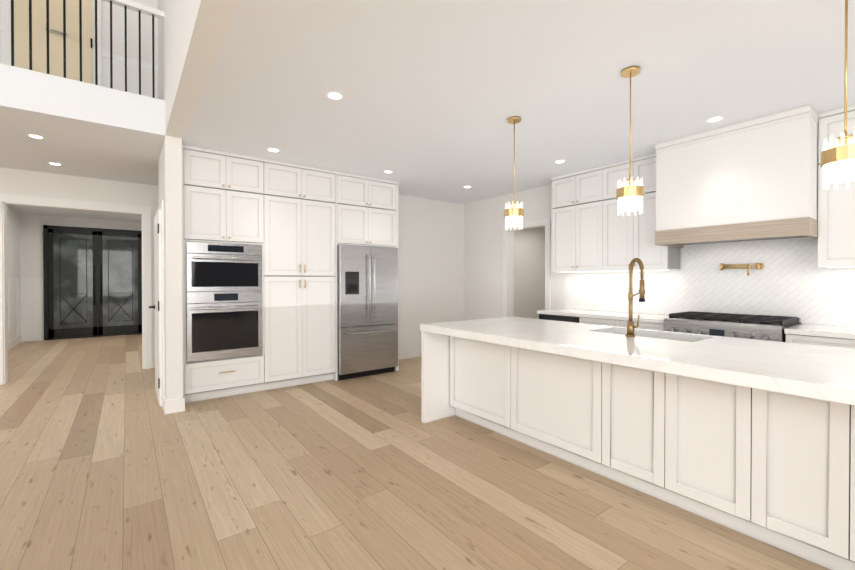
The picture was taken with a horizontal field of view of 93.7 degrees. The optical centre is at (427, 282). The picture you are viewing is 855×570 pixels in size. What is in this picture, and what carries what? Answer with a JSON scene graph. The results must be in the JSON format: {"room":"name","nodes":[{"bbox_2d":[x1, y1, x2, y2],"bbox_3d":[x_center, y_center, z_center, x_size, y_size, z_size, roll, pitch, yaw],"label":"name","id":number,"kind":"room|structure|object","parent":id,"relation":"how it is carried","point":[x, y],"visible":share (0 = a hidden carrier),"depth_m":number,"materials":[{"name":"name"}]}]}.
{"room":"kitchen","nodes":[
{"label":"kitchen","id":0,"kind":"room"},
{"bbox_2d":[7,205,141,221],"bbox_3d":[-2.639,-1.428,7.675,8.950,0.500,9.050,0,1,-37],"label":"ceiling","id":1,"kind":"structure","parent":0,"point":[71,213],"depth_m":8.56,"materials":[{"name":"white paint"}]},
{"bbox_2d":[0,334,829,569],"bbox_3d":[-1.321,1.323,3.401,16.000,0.060,19.200,0,1,-37],"label":"floor","id":2,"kind":"structure","parent":0,"point":[106,463],"depth_m":2.52,"materials":[{"name":"brown wood"}]},
{"bbox_2d":[182,144,265,402],"bbox_3d":[-2.453,-0.086,4.719,0.834,2.740,0.708,0,1,-37],"label":"tall cabinet","id":3,"kind":"object","parent":2,"relation":"on","point":[224,193],"depth_m":4.44,"materials":[{"name":"grey wood"}]},
{"bbox_2d":[186,241,261,361],"bbox_3d":[-2.386,0.194,4.653,0.760,1.270,0.665,0,1,-37],"label":"wall oven","id":4,"kind":"object","parent":3,"relation":"in","point":[223,300],"visible":0.94,"depth_m":4.42,"materials":[{"name":"silver metal"}]},
{"bbox_2d":[266,159,337,389],"bbox_3d":[-1.757,-0.090,5.242,0.907,2.740,0.708,0,1,-37],"label":"tall cabinet","id":5,"kind":"object","parent":2,"relation":"on","point":[299,223],"depth_m":4.96,"materials":[{"name":"grey wood"}]},
{"bbox_2d":[337,245,397,379],"bbox_3d":[-0.975,0.388,5.732,0.890,1.775,0.797,0,1,-37],"label":"refrigerator","id":6,"kind":"object","parent":2,"relation":"on","point":[367,308],"visible":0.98,"depth_m":5.42,"materials":[{"name":"silver metal"}]},
{"bbox_2d":[338,172,398,370],"bbox_3d":[-1.010,-0.094,5.803,0.963,2.740,0.708,0,1,-37],"label":"tall cabinet","id":7,"kind":"object","parent":2,"relation":"on","point":[368,207],"depth_m":5.52,"materials":[{"name":"grey wood"}]},
{"bbox_2d":[420,317,854,569],"bbox_3d":[1.403,0.842,2.817,1.280,0.910,3.204,0,1,-37],"label":"kitchen island","id":8,"kind":"object","parent":2,"relation":"on","point":[753,438],"visible":1,"depth_m":2.27,"materials":[{"name":"wood"}]},
{"bbox_2d":[626,258,644,336],"bbox_3d":[1.540,0.100,2.921,0.225,0.570,0.103,0,1,-37],"label":"faucet","id":9,"kind":"object","parent":8,"relation":"on","point":[630,322],"visible":1,"depth_m":2.88,"materials":[{"name":"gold metal"}]},
{"bbox_2d":[537,308,854,348],"bbox_3d":[3.441,0.839,3.296,0.662,0.910,5.720,0,1,-37],"label":"base cabinet","id":10,"kind":"object","parent":2,"relation":"on","point":[829,335],"depth_m":4.21,"materials":[{"name":"grey stone"}]},
{"bbox_2d":[664,311,800,341],"bbox_3d":[2.933,0.803,3.909,0.722,0.976,0.920,0,1,-37],"label":"range","id":11,"kind":"object","parent":2,"relation":"on","point":[761,327],"visible":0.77,"depth_m":3.71,"materials":[{"name":"silver metal"}]},
{"bbox_2d":[0,0,848,399],"bbox_3d":[-1.865,-1.800,2.438,14.000,6.200,18.350,0,1,-37],"label":"wall","id":12,"kind":"structure","parent":0,"point":[450,260],"depth_m":6.02,"materials":[{"name":"white paint"}]},
{"bbox_2d":[14,0,91,83],"bbox_3d":[-3.898,-2.799,4.182,0.614,2.028,0.100,0,1,-37],"label":"hall door","id":13,"kind":"structure","parent":12,"relation":"in","point":[21,39],"depth_m":4.19,"materials":[{"name":"beige wood"}]},
{"bbox_2d":[0,65,164,185],"bbox_3d":[-5.517,-1.612,3.430,9.350,0.330,2.720,0,1,-37],"label":"balcony slab","id":14,"kind":"object","parent":12,"relation":"attached to","point":[88,131],"visible":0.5,"depth_m":3.86,"materials":[{"name":"white paint"}]},
{"bbox_2d":[25,134,45,138],"bbox_3d":[-3.873,-1.448,3.965,0.148,0.006,0.148,0,1,44],"label":"recessed light","id":15,"kind":"object","parent":14,"relation":"in","point":[35,136],"depth_m":3.95,"materials":[{"name":"white paint"}]},
{"bbox_2d":[47,162,62,165],"bbox_3d":[-4.548,-1.455,4.897,0.148,0.006,0.148,0,0,8],"label":"recessed light","id":16,"kind":"object","parent":14,"relation":"in","point":[52,163],"depth_m":4.87,"materials":[{"name":"white paint"}]},
{"bbox_2d":[0,0,164,101],"bbox_3d":[-5.547,-2.213,1.783,7.330,0.895,0.070,0,1,-37],"label":"balcony railing","id":17,"kind":"object","parent":14,"relation":"on","point":[141,8],"visible":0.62,"depth_m":3.67,"materials":[{"name":"black metal"}]},
{"bbox_2d":[43,225,141,339],"bbox_3d":[-7.654,-0.010,9.301,1.830,2.520,0.123,0,1,-37],"label":"front door","id":18,"kind":"structure","parent":12,"relation":"in","point":[86,294],"depth_m":9.24,"materials":[{"name":"black glass"}]},
{"bbox_2d":[149,200,164,407],"bbox_3d":[-3.026,0.216,4.457,0.104,2.122,0.990,0,1,-37],"label":"door","id":19,"kind":"structure","parent":12,"relation":"in","point":[158,306],"depth_m":4.15,"materials":[{"name":"white paint"}]},
{"bbox_2d":[0,0,550,413],"bbox_3d":[-5.452,-1.323,5.619,12.080,5.200,8.660,0,1,-37],"label":"door trim","id":20,"kind":"structure","parent":12,"relation":"attached to","point":[21,309],"depth_m":5.93,"materials":[{"name":"white paint"}]},
{"bbox_2d":[551,166,598,272],"bbox_3d":[2.077,-0.805,5.369,0.340,1.309,0.748,0,1,-37],"label":"upper cabinet","id":21,"kind":"object","parent":12,"relation":"attached to","point":[592,231],"depth_m":5.27,"materials":[{"name":"grey wood"}]},
{"bbox_2d":[599,153,679,271],"bbox_3d":[2.526,-0.801,4.771,0.340,1.309,0.748,0,1,-37],"label":"upper cabinet","id":22,"kind":"object","parent":12,"relation":"attached to","point":[622,239],"depth_m":4.70,"materials":[{"name":"grey wood"}]},
{"bbox_2d":[565,237,854,326],"bbox_3d":[3.704,-0.039,3.487,0.008,0.838,5.720,0,1,-37],"label":"tile backsplash","id":23,"kind":"structure","parent":12,"relation":"attached to","point":[790,279],"depth_m":4.14,"materials":[{"name":"white tile"}]},
{"bbox_2d":[720,263,763,274],"bbox_3d":[3.179,-0.142,4.069,0.130,0.130,0.346,0,1,-37],"label":"pot filler","id":24,"kind":"object","parent":23,"relation":"attached to","point":[759,266],"visible":1,"depth_m":4.04,"materials":[{"name":"gold metal"}]},
{"bbox_2d":[655,104,818,247],"bbox_3d":[2.988,-0.923,3.906,0.638,1.054,1.187,0,1,-37],"label":"range hood","id":25,"kind":"object","parent":12,"relation":"attached to","point":[754,179],"visible":0.83,"depth_m":3.62,"materials":[{"name":"white paint"}]},
{"bbox_2d":[817,105,854,267],"bbox_3d":[3.692,-0.790,3.218,0.340,1.309,0.759,0,1,-37],"label":"upper cabinet","id":26,"kind":"object","parent":12,"relation":"attached to","point":[836,228],"visible":0.73,"depth_m":3.32,"materials":[{"name":"grey wood"}]},
{"bbox_2d":[182,0,854,203],"bbox_3d":[2.373,-1.534,1.558,4.740,0.200,11.850,0,1,-37],"label":"ceiling","id":27,"kind":"structure","parent":0,"point":[437,93],"depth_m":2.86,"materials":[{"name":"white paint"}]},
{"bbox_2d":[266,148,280,151],"bbox_3d":[-1.680,-1.451,4.374,0.148,0.006,0.148,0,1,44],"label":"recessed light","id":28,"kind":"object","parent":27,"relation":"in","point":[268,149],"depth_m":4.35,"materials":[{"name":"white paint"}]},
{"bbox_2d":[325,91,344,99],"bbox_3d":[-0.713,-1.442,3.087,0.148,0.006,0.148,0,0,26],"label":"recessed light","id":29,"kind":"object","parent":27,"relation":"in","point":[334,95],"depth_m":3.07,"materials":[{"name":"white paint"}]},
{"bbox_2d":[504,116,523,230],"bbox_3d":[0.765,-0.960,3.537,0.170,0.974,0.170,0,1,-37],"label":"pendant light","id":30,"kind":"object","parent":27,"relation":"hanging from","point":[513,212],"visible":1,"depth_m":3.51,"materials":[{"name":"gold metal"}]},
{"bbox_2d":[554,160,565,163],"bbox_3d":[1.588,-1.454,4.802,0.148,0.006,0.148,0,0,8],"label":"recessed light","id":31,"kind":"object","parent":27,"relation":"in","point":[557,161],"depth_m":4.79,"materials":[{"name":"white paint"}]},
{"bbox_2d":[616,66,643,215],"bbox_3d":[1.377,-0.954,2.722,0.170,0.974,0.170,0,1,-37],"label":"pendant light","id":32,"kind":"object","parent":27,"relation":"hanging from","point":[629,192],"visible":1,"depth_m":2.69,"materials":[{"name":"gold metal"}]},
{"bbox_2d":[705,116,724,122],"bbox_3d":[2.537,-1.445,3.539,0.148,0.006,0.148,0,1,44],"label":"recessed light","id":33,"kind":"object","parent":27,"relation":"in","point":[716,118],"depth_m":3.53,"materials":[{"name":"white paint"}]},
{"bbox_2d":[820,0,854,189],"bbox_3d":[1.990,-0.948,1.906,0.170,0.974,0.170,0,1,-37],"label":"pendant light","id":34,"kind":"object","parent":27,"relation":"hanging from","point":[832,158],"visible":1,"depth_m":1.90,"materials":[{"name":"gold metal"}]}
]}

